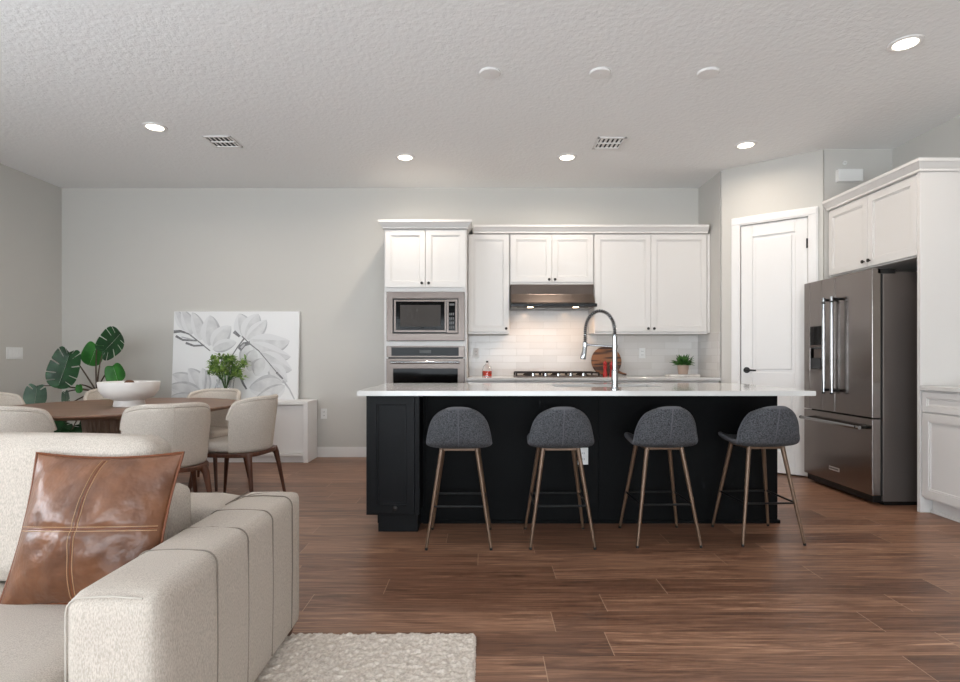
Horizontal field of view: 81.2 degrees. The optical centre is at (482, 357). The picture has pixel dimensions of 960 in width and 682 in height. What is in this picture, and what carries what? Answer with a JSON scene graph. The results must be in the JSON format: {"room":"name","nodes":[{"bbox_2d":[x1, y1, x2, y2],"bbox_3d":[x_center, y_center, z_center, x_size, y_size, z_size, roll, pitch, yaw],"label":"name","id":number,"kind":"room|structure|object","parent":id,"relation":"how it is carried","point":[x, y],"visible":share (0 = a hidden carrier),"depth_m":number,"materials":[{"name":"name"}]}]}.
{"room":"open-plan living room","nodes":[
{"label":"open-plan living room","id":0,"kind":"room"},
{"bbox_2d":[0,163,61,403],"bbox_3d":[-4.820,-0.402,1.570,0.100,3.043,9.540,0,0,0],"label":"wall","id":1,"kind":"structure","parent":0,"point":[30,206],"depth_m":5.88,"materials":[{"name":"grey paint"}]},
{"bbox_2d":[6,347,22,358],"bbox_3d":[-4.766,-0.050,5.700,0.009,0.120,0.200,0,0,0],"label":"light switch","id":2,"kind":"object","parent":1,"relation":"attached to","point":[11,352],"visible":1,"depth_m":5.69,"materials":[{"name":"white plastic"}]},
{"bbox_2d":[62,188,698,446],"bbox_3d":[-1.165,-0.402,6.390,7.210,3.043,0.100,0,0,0],"label":"wall","id":3,"kind":"structure","parent":0,"point":[133,258],"depth_m":6.34,"materials":[{"name":"grey paint"}]},
{"bbox_2d":[321,409,326,418],"bbox_3d":[-1.800,0.630,6.336,0.070,0.115,0.008,0,0,0],"label":"wall outlet","id":4,"kind":"object","parent":3,"relation":"attached to","point":[323,411],"visible":1,"depth_m":6.33,"materials":[{"name":"white plastic"}]},
{"bbox_2d":[317,447,365,456],"bbox_3d":[-2.895,1.062,6.333,3.750,0.115,0.014,0,0,0],"label":"baseboard","id":5,"kind":"structure","parent":3,"relation":"attached to","point":[321,451],"depth_m":6.33,"materials":[{"name":"white paint"}]},
{"bbox_2d":[468,234,509,333],"bbox_3d":[0.061,-0.794,6.154,0.447,1.072,0.362,0,0,0],"label":"upper cabinet","id":6,"kind":"object","parent":3,"relation":"attached to","point":[488,254],"visible":1,"depth_m":6.01,"materials":[{"name":"white paint"}]},
{"bbox_2d":[510,234,593,284],"bbox_3d":[0.739,-1.059,6.154,0.899,0.542,0.362,0,0,0],"label":"upper cabinet","id":7,"kind":"object","parent":3,"relation":"attached to","point":[534,258],"visible":0.99,"depth_m":6.01,"materials":[{"name":"white paint"}]},
{"bbox_2d":[510,284,596,309],"bbox_3d":[0.743,-0.661,6.093,0.903,0.257,0.483,0,0,0],"label":"range hood","id":8,"kind":"object","parent":7,"relation":"attached to","point":[522,296],"visible":0.93,"depth_m":5.97,"materials":[{"name":"grey metal"}]},
{"bbox_2d":[469,311,719,376],"bbox_3d":[1.139,-0.168,6.050,2.602,0.734,0.580,0,0,0],"label":"tile backsplash","id":9,"kind":"structure","parent":3,"relation":"attached to","point":[536,340],"depth_m":6.33,"materials":[{"name":"white tile"}]},
{"bbox_2d":[473,348,478,357],"bbox_3d":[-0.080,-0.055,6.328,0.070,0.115,0.008,0,0,0],"label":"wall outlet","id":10,"kind":"object","parent":9,"relation":"attached to","point":[475,350],"visible":1,"depth_m":6.33,"materials":[{"name":"white plastic"}]},
{"bbox_2d":[639,348,644,357],"bbox_3d":[1.800,-0.055,6.328,0.070,0.115,0.008,0,0,0],"label":"wall outlet","id":11,"kind":"object","parent":9,"relation":"attached to","point":[641,350],"visible":1,"depth_m":6.33,"materials":[{"name":"white plastic"}]},
{"bbox_2d":[588,234,709,333],"bbox_3d":[1.815,-0.794,6.154,1.245,1.072,0.362,0,0,0],"label":"upper cabinet","id":12,"kind":"object","parent":3,"relation":"attached to","point":[649,283],"depth_m":6.01,"materials":[{"name":"white paint"}]},
{"bbox_2d":[474,225,708,234],"bbox_3d":[1.153,-1.375,6.141,2.505,0.085,0.387,0,0,0],"label":"crown molding","id":13,"kind":"structure","parent":12,"relation":"attached to","point":[478,229],"depth_m":5.97,"materials":[{"name":"white paint"}]},
{"bbox_2d":[0,0,959,187],"bbox_3d":[-0.500,-1.973,1.570,8.740,0.100,9.740,0,0,0],"label":"ceiling","id":14,"kind":"structure","parent":0,"point":[314,93],"depth_m":3.94,"materials":[{"name":"white paint"}]},
{"bbox_2d":[142,122,167,131],"bbox_3d":[-2.730,-1.918,4.660,0.190,0.010,0.190,0,0,0],"label":"recessed light","id":15,"kind":"object","parent":14,"relation":"in","point":[151,126],"visible":1,"depth_m":4.65,"materials":[{"name":"white paint"}]},
{"bbox_2d":[201,136,242,147],"bbox_3d":[-2.310,-1.918,4.970,0.250,0.010,0.260,0,0,0],"label":"ceiling vent","id":16,"kind":"object","parent":14,"relation":"in","point":[216,141],"visible":1,"depth_m":4.96,"materials":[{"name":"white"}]},
{"bbox_2d":[395,153,414,160],"bbox_3d":[-0.746,-1.918,5.360,0.190,0.010,0.190,0,0,0],"label":"recessed light","id":17,"kind":"object","parent":14,"relation":"in","point":[403,157],"visible":1,"depth_m":5.36,"materials":[{"name":"white paint"}]},
{"bbox_2d":[479,67,500,78],"bbox_3d":[0.047,-1.914,3.770,0.144,0.018,0.144,0,0,0],"label":"cover plate","id":18,"kind":"object","parent":14,"relation":"attached to","point":[487,72],"visible":1,"depth_m":3.75,"materials":[{"name":"white paint"}]},
{"bbox_2d":[557,153,576,160],"bbox_3d":[0.804,-1.918,5.360,0.190,0.010,0.190,0,0,0],"label":"recessed light","id":19,"kind":"object","parent":14,"relation":"in","point":[563,157],"visible":1,"depth_m":5.35,"materials":[{"name":"white paint"}]},
{"bbox_2d":[589,67,610,78],"bbox_3d":[0.788,-1.914,3.770,0.144,0.018,0.144,0,0,0],"label":"cover plate","id":20,"kind":"object","parent":14,"relation":"attached to","point":[599,72],"visible":1,"depth_m":3.75,"materials":[{"name":"white paint"}]},
{"bbox_2d":[592,137,626,148],"bbox_3d":[1.125,-1.918,5.000,0.250,0.010,0.260,0,0,0],"label":"ceiling vent","id":21,"kind":"object","parent":14,"relation":"in","point":[601,142],"visible":1,"depth_m":4.99,"materials":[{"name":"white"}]},
{"bbox_2d":[697,67,719,78],"bbox_3d":[1.515,-1.914,3.770,0.144,0.018,0.144,0,0,0],"label":"cover plate","id":22,"kind":"object","parent":14,"relation":"attached to","point":[709,72],"visible":1,"depth_m":3.75,"materials":[{"name":"white paint"}]},
{"bbox_2d":[734,141,756,148],"bbox_3d":[2.370,-1.918,5.050,0.190,0.010,0.190,0,0,0],"label":"recessed light","id":23,"kind":"object","parent":14,"relation":"in","point":[745,144],"visible":1,"depth_m":5.03,"materials":[{"name":"white paint"}]},
{"bbox_2d":[886,34,924,51],"bbox_3d":[2.580,-1.918,3.420,0.190,0.010,0.190,0,0,0],"label":"recessed light","id":24,"kind":"object","parent":14,"relation":"in","point":[908,42],"visible":1,"depth_m":3.41,"materials":[{"name":"white paint"}]},
{"bbox_2d":[176,457,959,681],"bbox_3d":[-0.500,1.170,1.570,8.740,0.100,9.740,0,0,0],"label":"floor","id":25,"kind":"structure","parent":0,"point":[872,594],"depth_m":2.71,"materials":[{"name":"wood"}]},
{"bbox_2d":[0,392,24,405],"bbox_3d":[-3.956,0.704,4.621,0.582,0.836,0.531,0,0,6],"label":"dining chair","id":26,"kind":"object","parent":25,"relation":"on","point":[6,399],"visible":0.18,"depth_m":4.82,"materials":[{"name":"beige fabric"}]},
{"bbox_2d":[0,406,56,432],"bbox_3d":[-2.931,0.704,3.594,0.531,0.836,0.582,0,0,7],"label":"dining chair","id":27,"kind":"object","parent":25,"relation":"on","point":[12,418],"visible":0.21,"depth_m":3.38,"materials":[{"name":"beige fabric"}]},
{"bbox_2d":[23,326,125,432],"bbox_3d":[-3.948,0.399,5.436,0.791,1.441,0.720,0,0,-40],"label":"monstera plant","id":28,"kind":"object","parent":25,"relation":"on","point":[68,358],"visible":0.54,"depth_m":5.55,"materials":[{"name":"green plant"}]},
{"bbox_2d":[83,388,106,399],"bbox_3d":[-3.423,0.704,5.235,0.531,0.836,0.582,0,0,-35],"label":"dining chair","id":29,"kind":"object","parent":25,"relation":"on","point":[93,394],"visible":0.05,"depth_m":5.26,"materials":[{"name":"beige fabric"}]},
{"bbox_2d":[14,398,237,433],"bbox_3d":[-2.780,0.743,4.330,1.660,0.755,1.660,0,0,0],"label":"dining table","id":30,"kind":"object","parent":25,"relation":"on","point":[95,416],"visible":0.21,"depth_m":4.10,"materials":[{"name":"brown wood"}]},
{"bbox_2d":[97,381,160,406],"bbox_3d":[-2.690,0.272,4.260,0.412,0.185,0.412,0,0,0],"label":"footed bowl","id":31,"kind":"object","parent":30,"relation":"on","point":[122,394],"visible":0.99,"depth_m":4.14,"materials":[{"name":"white ceramic"}]},
{"bbox_2d":[119,402,211,492],"bbox_3d":[-2.116,0.704,3.736,0.531,0.836,0.583,0,0,-38],"label":"dining chair","id":32,"kind":"object","parent":25,"relation":"on","point":[185,426],"visible":0.62,"depth_m":3.56,"materials":[{"name":"beige fabric"}]},
{"bbox_2d":[187,388,247,491],"bbox_3d":[-2.459,0.704,5.006,0.531,0.836,0.582,0,0,6],"label":"dining chair","id":33,"kind":"object","parent":25,"relation":"on","point":[218,426],"visible":0.23,"depth_m":5.21,"materials":[{"name":"beige fabric"}]},
{"bbox_2d":[188,394,285,492],"bbox_3d":[-1.894,0.704,4.359,0.583,0.836,0.531,0,0,7],"label":"dining chair","id":34,"kind":"object","parent":25,"relation":"on","point":[251,421],"visible":0.94,"depth_m":4.17,"materials":[{"name":"beige fabric"}]},
{"bbox_2d":[207,399,316,462],"bbox_3d":[-2.615,0.792,6.150,1.490,0.655,0.340,0,0,0],"label":"sideboard","id":35,"kind":"object","parent":25,"relation":"on","point":[295,432],"visible":0.32,"depth_m":6.01,"materials":[{"name":"white paint"}]},
{"bbox_2d":[216,379,234,387],"bbox_3d":[-2.795,0.347,6.080,0.180,0.235,0.180,0,0,0],"label":"glass vase","id":36,"kind":"object","parent":35,"relation":"on","point":[221,383],"visible":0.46,"depth_m":6.01,"materials":[{"name":"clear glass"}]},
{"bbox_2d":[205,353,250,379],"bbox_3d":[-2.770,0.196,6.101,0.494,0.506,0.265,0,0,-13],"label":"foliage","id":37,"kind":"object","parent":36,"relation":"in","point":[224,368],"visible":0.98,"depth_m":6.07,"materials":[{"name":"green plant"}]},
{"bbox_2d":[171,312,299,399],"bbox_3d":[-2.772,-0.029,6.291,1.410,0.990,0.097,0,0,0],"label":"painting","id":38,"kind":"object","parent":35,"relation":"on","point":[270,341],"visible":0.9,"depth_m":6.28,"materials":[{"name":"white paper"}]},
{"bbox_2d":[255,632,475,681],"bbox_3d":[-1.464,1.108,1.299,2.877,0.022,1.902,0,0,0],"label":"area rug","id":39,"kind":"object","parent":25,"relation":"on","point":[315,657],"visible":0.44,"depth_m":2.06,"materials":[{"name":"carpet"}]},
{"bbox_2d":[0,432,298,681],"bbox_3d":[-1.920,0.673,1.712,2.371,0.861,1.184,0,0,0],"label":"sofa","id":40,"kind":"object","parent":39,"relation":"on","point":[214,601],"visible":0.79,"depth_m":1.57,"materials":[{"name":"fabric"}]},
{"bbox_2d":[0,581,68,681],"bbox_3d":[-1.443,0.785,1.475,0.954,0.170,0.710,0,0,0],"label":"seat cushion","id":41,"kind":"object","parent":40,"relation":"on","point":[31,635],"depth_m":1.39,"materials":[{"name":"fabric"}]},
{"bbox_2d":[0,432,170,580],"bbox_3d":[-1.482,0.475,1.815,0.887,0.464,0.209,0,-6,0],"label":"cushion","id":42,"kind":"object","parent":40,"relation":"on","point":[18,450],"depth_m":1.74,"materials":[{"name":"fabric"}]},
{"bbox_2d":[0,451,184,604],"bbox_3d":[-1.151,0.503,1.658,0.445,0.435,0.218,0,0,10],"label":"leather pillow","id":43,"kind":"object","parent":40,"relation":"on","point":[86,518],"visible":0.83,"depth_m":1.60,"materials":[{"name":"brown leather"}]},
{"bbox_2d":[378,219,472,383],"bbox_3d":[-0.590,-0.142,6.006,0.951,2.525,0.657,0,0,0],"label":"tall cabinet","id":44,"kind":"object","parent":25,"relation":"on","point":[421,255],"visible":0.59,"depth_m":5.74,"materials":[{"name":"white paint"}]},
{"bbox_2d":[386,292,464,340],"bbox_3d":[-0.588,-0.426,5.948,0.799,0.500,0.464,0,0,0],"label":"microwave","id":45,"kind":"object","parent":44,"relation":"in","point":[410,316],"visible":0.99,"depth_m":5.72,"materials":[{"name":"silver metal"}]},
{"bbox_2d":[386,346,464,382],"bbox_3d":[-0.588,0.247,5.968,0.799,0.741,0.625,0,0,0],"label":"oven","id":46,"kind":"object","parent":44,"relation":"in","point":[404,364],"visible":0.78,"depth_m":5.72,"materials":[{"name":"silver metal"}]},
{"bbox_2d":[425,407,492,550],"bbox_3d":[-0.142,0.701,3.439,0.396,0.841,0.476,0,0,0],"label":"bar stool","id":47,"kind":"object","parent":25,"relation":"on","point":[451,428],"visible":1,"depth_m":3.27,"materials":[{"name":"grey fabric"}]},
{"bbox_2d":[467,381,514,382],"bbox_3d":[0.084,0.676,6.019,0.492,0.888,0.622,0,0,0],"label":"base cabinet","id":48,"kind":"object","parent":25,"relation":"on","point":[467,381],"visible":0.03,"depth_m":5.75,"materials":[{"name":"white paint"}]},
{"bbox_2d":[515,381,603,382],"bbox_3d":[0.789,0.676,6.019,0.911,0.888,0.622,0,0,0],"label":"base cabinet","id":49,"kind":"object","parent":25,"relation":"on","point":[515,381],"visible":0.03,"depth_m":5.75,"materials":[{"name":"white paint"}]},
{"bbox_2d":[524,407,596,549],"bbox_3d":[0.466,0.701,3.449,0.396,0.841,0.476,0,0,0],"label":"bar stool","id":50,"kind":"object","parent":25,"relation":"on","point":[555,428],"visible":1,"depth_m":3.28,"materials":[{"name":"grey fabric"}]},
{"bbox_2d":[366,396,779,531],"bbox_3d":[0.633,0.676,3.974,2.757,0.888,0.891,0,0,0],"label":"kitchen island","id":51,"kind":"object","parent":25,"relation":"on","point":[401,468],"visible":0.76,"depth_m":3.80,"materials":[{"name":"black paint"}]},
{"bbox_2d":[578,448,587,464],"bbox_3d":[0.678,0.665,3.796,0.070,0.115,0.008,0,0,0],"label":"wall outlet","id":52,"kind":"object","parent":51,"relation":"attached to","point":[584,451],"visible":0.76,"depth_m":3.79,"materials":[{"name":"white plastic"}]},
{"bbox_2d":[581,451,585,461],"bbox_3d":[0.678,0.665,3.794,0.034,0.072,0.004,0,0,0],"label":"socket","id":53,"kind":"object","parent":52,"relation":"attached to","point":[583,453],"depth_m":3.79,"materials":[{"name":"white plastic"}]},
{"bbox_2d":[357,383,815,395],"bbox_3d":[0.628,0.215,3.940,2.787,0.030,1.080,0,0,0],"label":"island countertop","id":54,"kind":"structure","parent":51,"relation":"on","point":[387,389],"depth_m":3.56,"materials":[{"name":"white stone"}]},
{"bbox_2d":[580,309,618,389],"bbox_3d":[0.750,-0.057,3.600,0.252,0.514,0.115,0,0,0],"label":"spring faucet","id":55,"kind":"object","parent":54,"relation":"on","point":[614,372],"visible":1,"depth_m":3.57,"materials":[{"name":"silver metal"}]},
{"bbox_2d":[618,406,702,547],"bbox_3d":[1.095,0.701,3.479,0.396,0.841,0.476,0,0,-1],"label":"bar stool","id":56,"kind":"object","parent":25,"relation":"on","point":[669,428],"visible":1,"depth_m":3.32,"materials":[{"name":"grey fabric"}]},
{"bbox_2d":[604,381,718,382],"bbox_3d":[1.837,0.676,6.019,1.176,0.888,0.622,0,0,0],"label":"base cabinet","id":57,"kind":"object","parent":25,"relation":"on","point":[604,381],"visible":0.09,"depth_m":5.75,"materials":[{"name":"white paint"}]},
{"bbox_2d":[467,376,720,380],"bbox_3d":[1.133,0.215,6.019,2.591,0.030,0.639,0,0,0],"label":"countertop","id":58,"kind":"structure","parent":57,"relation":"on","point":[469,378],"depth_m":5.70,"materials":[{"name":"white stone"}]},
{"bbox_2d":[482,361,491,376],"bbox_3d":[0.045,0.114,6.100,0.108,0.172,0.108,0,0,0],"label":"glass bottle","id":59,"kind":"object","parent":58,"relation":"on","point":[487,370],"visible":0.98,"depth_m":6.06,"materials":[{"name":"white"}]},
{"bbox_2d":[513,371,601,376],"bbox_3d":[0.780,0.173,6.000,0.880,0.052,0.500,0,0,0],"label":"gas cooktop","id":60,"kind":"object","parent":58,"relation":"in","point":[526,373],"visible":1,"depth_m":5.84,"materials":[{"name":"grey metal"}]},
{"bbox_2d":[603,361,606,376],"bbox_3d":[1.315,0.114,6.030,0.050,0.172,0.050,0,0,0],"label":"pepper mill","id":61,"kind":"object","parent":58,"relation":"on","point":[604,362],"visible":1,"depth_m":6.01,"materials":[{"name":"red paint"}]},
{"bbox_2d":[591,347,626,375],"bbox_3d":[1.400,0.035,6.243,0.386,0.331,0.083,0,0,0],"label":"round cutting board","id":62,"kind":"object","parent":58,"relation":"on","point":[602,354],"visible":0.65,"depth_m":6.24,"materials":[{"name":"brown wood"}]},
{"bbox_2d":[665,374,699,376],"bbox_3d":[2.160,0.189,6.060,0.340,0.022,0.120,0,0,0],"label":"marble tray","id":63,"kind":"object","parent":58,"relation":"on","point":[668,375],"visible":0.94,"depth_m":6.00,"materials":[{"name":"white stone"}]},
{"bbox_2d":[669,354,694,373],"bbox_3d":[2.160,0.065,6.059,0.262,0.225,0.298,0,0,24],"label":"potted succulent","id":64,"kind":"object","parent":63,"relation":"on","point":[682,363],"visible":1,"depth_m":6.01,"materials":[{"name":"green plant"}]},
{"bbox_2d":[677,365,688,373],"bbox_3d":[2.165,0.122,6.060,0.132,0.110,0.132,0,0,0],"label":"pot","id":65,"kind":"object","parent":64,"relation":"on","point":[682,369],"depth_m":6.01,"materials":[{"name":"beige ceramic"}]},
{"bbox_2d":[711,406,805,546],"bbox_3d":[1.723,0.701,3.509,0.396,0.841,0.476,0,0,-3],"label":"bar stool","id":66,"kind":"object","parent":25,"relation":"on","point":[770,427],"visible":1,"depth_m":3.35,"materials":[{"name":"grey fabric"}]},
{"bbox_2d":[799,268,916,504],"bbox_3d":[3.287,0.220,4.695,0.826,1.800,0.900,0,0,0],"label":"refrigerator","id":67,"kind":"object","parent":25,"relation":"on","point":[860,328],"visible":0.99,"depth_m":4.32,"materials":[{"name":"grey metal"}]},
{"bbox_2d":[822,158,959,511],"bbox_3d":[3.443,-0.158,4.579,0.650,2.555,1.142,0,0,0],"label":"tall cabinet","id":68,"kind":"object","parent":25,"relation":"on","point":[905,218],"visible":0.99,"depth_m":4.06,"materials":[{"name":"white paint"}]},
{"bbox_2d":[922,390,959,522],"bbox_3d":[3.453,0.676,3.597,0.612,0.888,0.914,0,0,0],"label":"base cabinet","id":69,"kind":"object","parent":25,"relation":"on","point":[941,415],"visible":1,"depth_m":3.90,"materials":[{"name":"white paint"}]},
{"bbox_3d":[3.453,0.676,2.748,0.612,0.888,0.776,0,0,0],"label":"base cabinet","id":70,"kind":"object","parent":25,"relation":"on","visible":0},
{"bbox_2d":[919,386,959,392],"bbox_3d":[3.463,0.215,3.197,0.610,0.030,1.714,0,0,0],"label":"countertop","id":71,"kind":"structure","parent":70,"relation":"on","point":[931,388],"depth_m":3.88,"materials":[{"name":"white stone"}]},
{"bbox_2d":[699,171,720,382],"bbox_3d":[2.490,-0.402,6.105,0.100,3.043,0.670,0,0,0],"label":"wall","id":72,"kind":"structure","parent":0,"point":[710,191],"depth_m":5.90,"materials":[{"name":"grey paint"}]},
{"bbox_2d":[721,149,823,382],"bbox_3d":[2.819,-0.402,5.484,0.899,3.043,0.100,0,0,39],"label":"wall","id":73,"kind":"structure","parent":0,"point":[793,182],"depth_m":5.48,"materials":[{"name":"grey paint"}]},
{"bbox_2d":[741,217,807,475],"bbox_3d":[2.808,-0.106,5.418,0.592,2.428,0.106,0,0,39],"label":"door","id":74,"kind":"structure","parent":73,"relation":"in","point":[774,255],"depth_m":5.41,"materials":[{"name":"white paint"}]},
{"bbox_2d":[731,206,817,408],"bbox_3d":[2.832,-0.142,5.451,0.760,2.525,0.114,0,0,39],"label":"trim","id":75,"kind":"structure","parent":73,"relation":"attached to","point":[811,213],"depth_m":5.60,"materials":[{"name":"white paint"}]},
{"bbox_2d":[824,149,891,278],"bbox_3d":[3.458,-0.402,5.210,0.625,3.043,0.100,0,0,0],"label":"wall","id":76,"kind":"structure","parent":0,"point":[874,163],"depth_m":5.16,"materials":[{"name":"grey paint"}]},
{"bbox_2d":[836,169,862,181],"bbox_3d":[3.360,-1.673,5.135,0.230,0.115,0.050,0,0,0],"label":"door chime","id":77,"kind":"object","parent":76,"relation":"attached to","point":[842,175],"visible":1,"depth_m":5.11,"materials":[{"name":"white plastic"}]},
{"bbox_2d":[892,115,959,169],"bbox_3d":[3.820,-0.402,1.030,0.100,3.043,8.460,0,0,0],"label":"wall","id":78,"kind":"structure","parent":0,"point":[942,141],"depth_m":4.69,"materials":[{"name":"grey paint"}]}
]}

